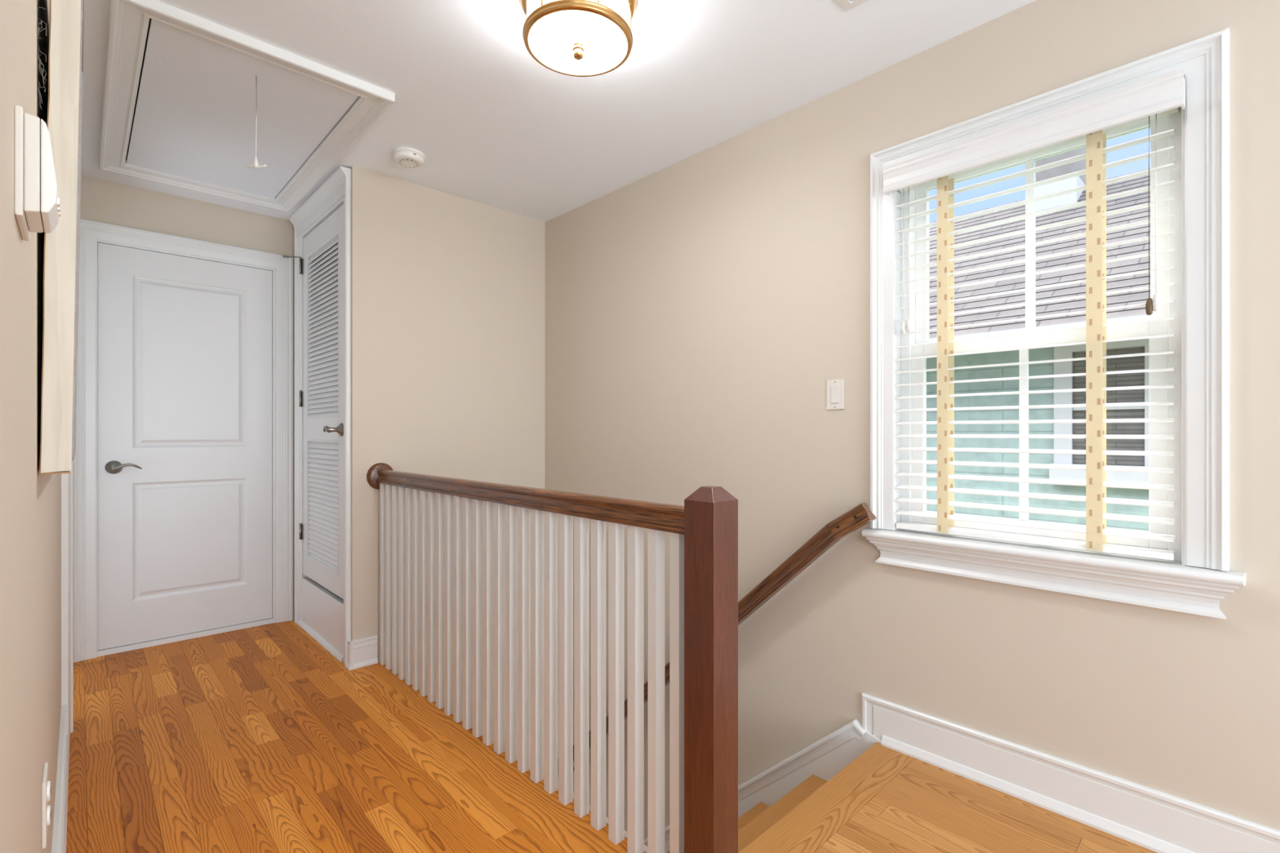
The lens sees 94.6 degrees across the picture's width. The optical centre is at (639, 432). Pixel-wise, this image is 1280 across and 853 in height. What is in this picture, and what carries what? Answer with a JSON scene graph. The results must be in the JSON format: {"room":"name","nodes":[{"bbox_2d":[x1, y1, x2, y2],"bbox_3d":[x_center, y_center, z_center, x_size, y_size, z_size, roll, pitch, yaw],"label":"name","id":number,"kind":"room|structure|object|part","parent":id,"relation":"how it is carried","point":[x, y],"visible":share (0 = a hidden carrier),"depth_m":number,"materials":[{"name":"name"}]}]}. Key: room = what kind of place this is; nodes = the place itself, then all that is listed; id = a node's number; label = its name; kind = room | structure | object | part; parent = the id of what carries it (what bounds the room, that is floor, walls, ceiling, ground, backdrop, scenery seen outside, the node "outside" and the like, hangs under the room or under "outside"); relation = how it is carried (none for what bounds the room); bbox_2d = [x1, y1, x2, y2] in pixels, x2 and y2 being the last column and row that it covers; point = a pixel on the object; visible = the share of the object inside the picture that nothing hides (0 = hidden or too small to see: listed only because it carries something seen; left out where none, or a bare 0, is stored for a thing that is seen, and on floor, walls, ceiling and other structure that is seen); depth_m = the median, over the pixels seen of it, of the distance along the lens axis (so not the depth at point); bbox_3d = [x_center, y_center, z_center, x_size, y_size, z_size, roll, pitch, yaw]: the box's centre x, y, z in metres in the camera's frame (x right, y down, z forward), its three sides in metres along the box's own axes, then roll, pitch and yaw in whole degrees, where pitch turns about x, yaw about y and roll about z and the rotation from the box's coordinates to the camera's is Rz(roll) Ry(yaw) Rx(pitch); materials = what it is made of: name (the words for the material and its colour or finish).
{"room":"stair landing","nodes":[
{"label":"stair landing","id":0,"kind":"room"},
{"bbox_2d":[0,0,61,852],"bbox_3d":[-1.572,0.049,1.499,0.120,2.762,3.740,0,0,-44],"label":"wall","id":1,"kind":"structure","parent":0,"point":[30,500],"depth_m":0.70,"materials":[{"name":"beige paint"}]},
{"bbox_2d":[14,104,61,240],"bbox_3d":[-0.662,-0.278,0.651,0.032,0.112,0.113,0,0,-44],"label":"wall sconce","id":2,"kind":"object","parent":1,"relation":"attached to","point":[37,201],"visible":1,"depth_m":0.62,"materials":[{"name":"white plastic"}]},
{"bbox_3d":[-0.672,-0.278,0.642,0.006,0.112,0.113,0,0,-44],"label":"plate","id":3,"kind":"part","parent":2,"relation":"part of","materials":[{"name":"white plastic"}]},
{"bbox_2d":[41,762,50,848],"bbox_3d":[-1.067,0.667,1.062,0.010,0.115,0.090,0,0,-44],"label":"wall outlet","id":4,"kind":"object","parent":1,"relation":"attached to","point":[46,784],"visible":1,"depth_m":1.03,"materials":[{"name":"white plastic"}]},
{"bbox_2d":[46,781,50,801],"bbox_3d":[-1.065,0.646,1.064,0.005,0.034,0.034,0,0,-44],"label":"socket","id":5,"kind":"object","parent":4,"relation":"attached to","point":[48,783],"depth_m":1.05,"materials":[{"name":"white plastic"}]},
{"bbox_2d":[46,804,50,826],"bbox_3d":[-1.065,0.690,1.064,0.005,0.034,0.034,0,0,-44],"label":"socket","id":6,"kind":"object","parent":4,"relation":"attached to","point":[48,807],"depth_m":1.05,"materials":[{"name":"white plastic"}]},
{"bbox_2d":[37,0,84,474],"bbox_3d":[-1.138,-0.412,1.169,0.054,0.955,0.638,0,0,-44],"label":"wall frame","id":7,"kind":"object","parent":1,"relation":"attached to","point":[66,21],"visible":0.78,"depth_m":0.94,"materials":[{"name":"beige wood"}]},
{"bbox_3d":[-1.129,-0.419,1.184,0.020,0.930,0.620,0,0,-44],"label":"moulding","id":8,"kind":"part","parent":7,"relation":"part of","materials":[{"name":"white wood"}]},
{"bbox_2d":[51,704,70,852],"bbox_3d":[-1.201,1.063,1.212,0.022,0.133,2.812,0,0,-44],"label":"baseboard","id":9,"kind":"structure","parent":1,"relation":"attached to","point":[60,825],"depth_m":1.71,"materials":[{"name":"white paint"}]},
{"bbox_2d":[61,463,73,734],"bbox_3d":[-2.498,0.015,2.494,0.156,2.230,1.013,0,0,-44],"label":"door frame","id":10,"kind":"structure","parent":1,"relation":"in","point":[67,479],"depth_m":2.17,"materials":[{"name":"white paint"}]},
{"bbox_2d":[80,174,294,622],"bbox_3d":[-2.424,0.049,3.352,1.700,2.762,0.120,0,0,-44],"label":"wall","id":11,"kind":"structure","parent":0,"point":[104,201],"depth_m":3.23,"materials":[{"name":"beige paint"}]},
{"bbox_2d":[73,218,293,662],"bbox_3d":[-2.470,0.035,3.264,0.960,2.190,0.164,0,0,-44],"label":"door","id":12,"kind":"structure","parent":11,"relation":"in","point":[174,461],"depth_m":3.20,"materials":[{"name":"white paint"}]},
{"bbox_3d":[-2.627,0.175,3.024,0.119,0.034,0.031,0,0,-44],"label":"lever","id":13,"kind":"part","parent":12,"relation":"part of","materials":[{"name":"silver metal"}]},
{"bbox_3d":[-2.468,-0.373,3.258,0.506,0.906,0.020,0,0,-44],"label":"panel","id":14,"kind":"part","parent":12,"relation":"part of","materials":[{"name":"white paint"}]},
{"bbox_3d":[-2.468,0.571,3.258,0.506,0.618,0.020,0,0,-44],"label":"panel","id":15,"kind":"part","parent":12,"relation":"part of","materials":[{"name":"white paint"}]},
{"bbox_2d":[350,165,545,661],"bbox_3d":[-1.014,0.059,3.250,1.105,2.782,0.100,0,0,-44],"label":"wall","id":16,"kind":"structure","parent":0,"point":[448,291],"depth_m":3.12,"materials":[{"name":"beige paint"}]},
{"bbox_2d":[346,635,377,671],"bbox_3d":[-1.348,1.063,2.865,0.134,0.133,0.045,0,0,-44],"label":"baseboard","id":17,"kind":"structure","parent":16,"relation":"attached to","point":[362,652],"depth_m":2.85,"materials":[{"name":"white paint"}]},
{"bbox_2d":[80,0,1035,222],"bbox_3d":[-0.214,-1.362,0.280,4.075,0.160,7.900,0,0,-44],"label":"ceiling","id":18,"kind":"structure","parent":0,"point":[493,126],"depth_m":2.11,"materials":[{"name":"white paint"}]},
{"bbox_2d":[98,0,395,212],"bbox_3d":[-1.747,-1.124,2.516,0.798,0.356,1.545,0,0,-44],"label":"attic hatch","id":19,"kind":"object","parent":18,"relation":"attached to","point":[192,102],"visible":1,"depth_m":2.33,"materials":[{"name":"white paint"}]},
{"bbox_3d":[-1.749,-1.284,2.519,0.608,0.012,1.353,0,0,-44],"label":"hatch panel","id":20,"kind":"part","parent":19,"relation":"part of","materials":[{"name":"white paint"}]},
{"bbox_3d":[-1.374,-0.966,2.111,0.076,0.040,0.018,0,0,-9],"label":"cord handle","id":21,"kind":"part","parent":19,"relation":"part of","materials":[{"name":"white plastic"}]},
{"bbox_3d":[-1.373,-1.129,2.112,0.008,0.299,0.008,0,0,-44],"label":"pull cord","id":22,"kind":"part","parent":19,"relation":"part of","materials":[{"name":"white plastic"}]},
{"bbox_2d":[391,146,425,168],"bbox_3d":[-1.065,-1.260,2.719,0.144,0.043,0.144,0,0,-44],"label":"smoke detector","id":23,"kind":"object","parent":18,"relation":"attached to","point":[411,157],"visible":1,"depth_m":2.68,"materials":[{"name":"white plastic"}]},
{"bbox_3d":[-1.065,-1.276,2.719,0.144,0.012,0.144,0,0,-44],"label":"mounting plate","id":24,"kind":"part","parent":23,"relation":"part of","materials":[{"name":"white plastic"}]},
{"bbox_2d":[519,0,636,76],"bbox_3d":[-0.183,-1.196,1.751,0.348,0.173,0.348,0,0,-44],"label":"ceiling light","id":25,"kind":"object","parent":18,"relation":"attached to","point":[571,37],"visible":1,"depth_m":1.71,"materials":[{"name":"white glass"}]},
{"bbox_3d":[-0.183,-1.208,1.751,0.300,0.103,0.300,0,0,-44],"label":"lamp shade","id":26,"kind":"part","parent":25,"relation":"part of","materials":[{"name":"white glass"}]},
{"bbox_2d":[836,0,866,11],"bbox_3d":[0.608,-1.277,1.602,0.288,0.010,0.246,0,0,-44],"label":"ceiling vent","id":27,"kind":"object","parent":18,"relation":"in","point":[847,5],"visible":1,"depth_m":1.75,"materials":[{"name":"white paint"}]},
{"bbox_2d":[573,792,648,852],"bbox_3d":[-0.531,2.540,2.208,0.018,2.780,2.075,0,0,-44],"label":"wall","id":28,"kind":"structure","parent":0,"point":[646,848],"depth_m":1.69,"materials":[{"name":"beige paint"}]},
{"bbox_2d":[66,618,1156,852],"bbox_3d":[-0.189,1.235,0.297,3.975,0.290,7.890,0,0,-44],"label":"floor","id":29,"kind":"structure","parent":0,"point":[257,739],"depth_m":1.89,"materials":[{"name":"orange wood"}]},
{"bbox_2d":[366,462,737,852],"bbox_3d":[-0.543,0.753,2.142,0.132,1.253,2.155,0,0,-44],"label":"stair railing","id":30,"kind":"object","parent":29,"relation":"on","point":[476,577],"visible":1,"depth_m":1.74,"materials":[{"name":"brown wood"}]},
{"bbox_3d":[-0.567,0.213,2.167,0.060,0.064,2.063,0,0,-44],"label":"handrail","id":31,"kind":"part","parent":30,"relation":"part of","materials":[{"name":"brown wood"}]},
{"bbox_3d":[0.168,0.753,1.393,0.090,1.253,0.090,0,0,-44],"label":"newel post","id":32,"kind":"part","parent":30,"relation":"part of","materials":[{"name":"brown wood"}]},
{"bbox_2d":[545,0,1279,839],"bbox_3d":[1.304,1.274,1.720,0.150,5.312,7.900,0,0,-44],"label":"wall","id":33,"kind":"structure","parent":0,"point":[701,309],"depth_m":2.17,"materials":[{"name":"beige paint"}]},
{"bbox_2d":[826,378,844,409],"bbox_3d":[0.730,-0.143,2.210,0.008,0.112,0.070,0,0,-44],"label":"light switch","id":34,"kind":"object","parent":33,"relation":"attached to","point":[835,388],"visible":1,"depth_m":2.21,"materials":[{"name":"white plastic"}]},
{"bbox_3d":[0.729,-0.143,2.209,0.002,0.067,0.033,0,0,-44],"label":"rocker frame","id":35,"kind":"part","parent":34,"relation":"part of","materials":[{"name":"white plastic"}]},
{"bbox_2d":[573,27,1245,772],"bbox_3d":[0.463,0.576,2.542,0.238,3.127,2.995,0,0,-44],"label":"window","id":36,"kind":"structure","parent":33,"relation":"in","point":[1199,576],"depth_m":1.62,"materials":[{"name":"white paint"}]},
{"bbox_3d":[0.100,1.192,2.817,0.090,1.895,2.096,0,0,-44],"label":"wall handrail","id":37,"kind":"part","parent":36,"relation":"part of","materials":[{"name":"brown wood"}]},
{"bbox_2d":[882,67,1185,560],"bbox_3d":[1.127,-0.288,1.775,0.113,1.236,0.756,0,0,-44],"label":"window blind","id":38,"kind":"object","parent":36,"relation":"attached to","point":[1090,120],"visible":1,"depth_m":1.71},
{"bbox_3d":[0.897,-0.606,2.010,0.003,0.458,0.002,0,0,-17],"label":"pull cord","id":39,"kind":"part","parent":38,"relation":"part of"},
{"bbox_3d":[0.909,-0.610,1.997,0.003,0.451,0.002,0,0,-17],"label":"pull cord","id":40,"kind":"part","parent":38,"relation":"part of","materials":[{"name":"white fabric"}]},
{"bbox_3d":[1.146,0.321,1.796,0.050,0.018,0.713,0,0,-44],"label":"rail","id":41,"kind":"part","parent":38,"relation":"part of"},
{"bbox_3d":[1.146,-0.871,1.791,0.062,0.058,0.720,0,0,-44],"label":"head rail","id":42,"kind":"part","parent":38,"relation":"part of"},
{"bbox_3d":[1.335,-0.594,1.548,0.003,0.483,0.002,0,0,-17],"label":"pull cord","id":43,"kind":"part","parent":38,"relation":"part of","materials":[{"name":"white fabric"}]},
{"bbox_3d":[1.345,-0.598,1.539,0.003,0.475,0.002,0,0,-17],"label":"pull cord","id":44,"kind":"part","parent":38,"relation":"part of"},
{"bbox_3d":[1.197,0.004,1.840,0.028,0.622,0.675,0,0,-44],"label":"sash","id":45,"kind":"part","parent":36,"relation":"part of","materials":[{"name":"white plastic"}]},
{"bbox_3d":[1.208,-0.282,1.850,0.090,1.244,0.736,0,0,-44],"label":"frame","id":46,"kind":"part","parent":36,"relation":"part of","materials":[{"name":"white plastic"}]},
{"bbox_3d":[1.220,-0.575,1.862,0.028,0.599,0.675,0,0,-44],"label":"sash","id":47,"kind":"part","parent":36,"relation":"part of","materials":[{"name":"white plastic"}]},
{"bbox_2d":[862,693,1279,852],"bbox_3d":[2.378,1.015,0.461,0.026,0.150,4.593,0,0,-44],"label":"baseboard","id":48,"kind":"structure","parent":33,"relation":"attached to","point":[1155,820],"depth_m":1.68,"materials":[{"name":"white paint"}]},
{"label":"outside","id":49,"kind":"structure","parent":0,"visible":0},
{"bbox_3d":[15.707,4.230,28.699,57.700,0.200,100.000,0,0,-44],"label":"ground","id":50,"kind":"structure","parent":49,"visible":0},
{"bbox_2d":[926,146,1150,531],"bbox_3d":[6.404,-0.020,6.079,6.540,8.300,9.600,0,0,-44],"label":"house","id":51,"kind":"structure","parent":50,"relation":"on","point":[1141,280],"depth_m":5.29,"materials":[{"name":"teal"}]},
{"bbox_2d":[1072,346,1144,466],"bbox_3d":[3.758,-0.205,4.742,0.004,0.930,0.460,0,0,-44],"label":"window shade","id":52,"kind":"object","parent":51,"relation":"hanging from","point":[1136,362],"depth_m":4.69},
{"bbox_3d":[-0.646,3.900,2.972,0.955,0.100,3.400,0,0,-44],"label":"floor","id":53,"kind":"structure","parent":0,"visible":0},
{"bbox_2d":[644,719,881,852],"bbox_3d":[-0.491,2.541,2.842,0.907,2.998,3.002,0,0,-44],"label":"staircase","id":54,"kind":"structure","parent":53,"relation":"on","point":[766,797],"depth_m":2.22,"materials":[{"name":"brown wood"}]},
{"bbox_3d":[-1.622,0.049,3.379,0.400,2.762,0.945,0,0,-44],"label":"wall","id":55,"kind":"structure","parent":0,"visible":0},
{"bbox_2d":[282,166,351,667],"bbox_3d":[-1.721,-0.072,3.193,0.180,2.404,0.949,0,0,-44],"label":"door","id":56,"kind":"structure","parent":55,"relation":"in","point":[322,224],"depth_m":3.19,"materials":[{"name":"white paint"}]},
{"bbox_3d":[-1.754,1.118,3.213,0.016,0.024,0.835,0,0,-44],"label":"shoe moulding","id":57,"kind":"part","parent":56,"relation":"part of","materials":[{"name":"white paint"}]},
{"bbox_3d":[-1.738,-1.217,3.176,0.048,0.114,0.949,0,0,-44],"label":"cornice","id":58,"kind":"part","parent":56,"relation":"part of","materials":[{"name":"white paint"}]},
{"bbox_3d":[-1.710,0.992,3.202,0.032,0.276,0.774,0,0,-44],"label":"kick panel","id":59,"kind":"part","parent":56,"relation":"part of","materials":[{"name":"white paint"}]},
{"bbox_3d":[-1.721,-0.551,3.193,0.004,0.942,0.582,0,0,-44],"label":"panel moulding","id":60,"kind":"part","parent":56,"relation":"part of","materials":[{"name":"white paint"}]},
{"bbox_3d":[-1.721,0.379,3.193,0.004,0.681,0.582,0,0,-44],"label":"panel moulding","id":61,"kind":"part","parent":56,"relation":"part of","materials":[{"name":"white paint"}]},
{"bbox_3d":[-1.710,-0.549,3.204,0.019,0.932,0.558,0,0,-44],"label":"louvre panel","id":62,"kind":"part","parent":56,"relation":"part of","materials":[{"name":"white paint"}]},
{"bbox_3d":[-1.710,0.380,3.204,0.019,0.671,0.558,0,0,-44],"label":"louvre panel","id":63,"kind":"part","parent":56,"relation":"part of","materials":[{"name":"white paint"}]},
{"bbox_3d":[-1.556,-0.017,2.937,0.031,0.034,0.090,0,0,-44],"label":"lever","id":64,"kind":"part","parent":56,"relation":"part of","materials":[{"name":"silver metal"}]}
]}

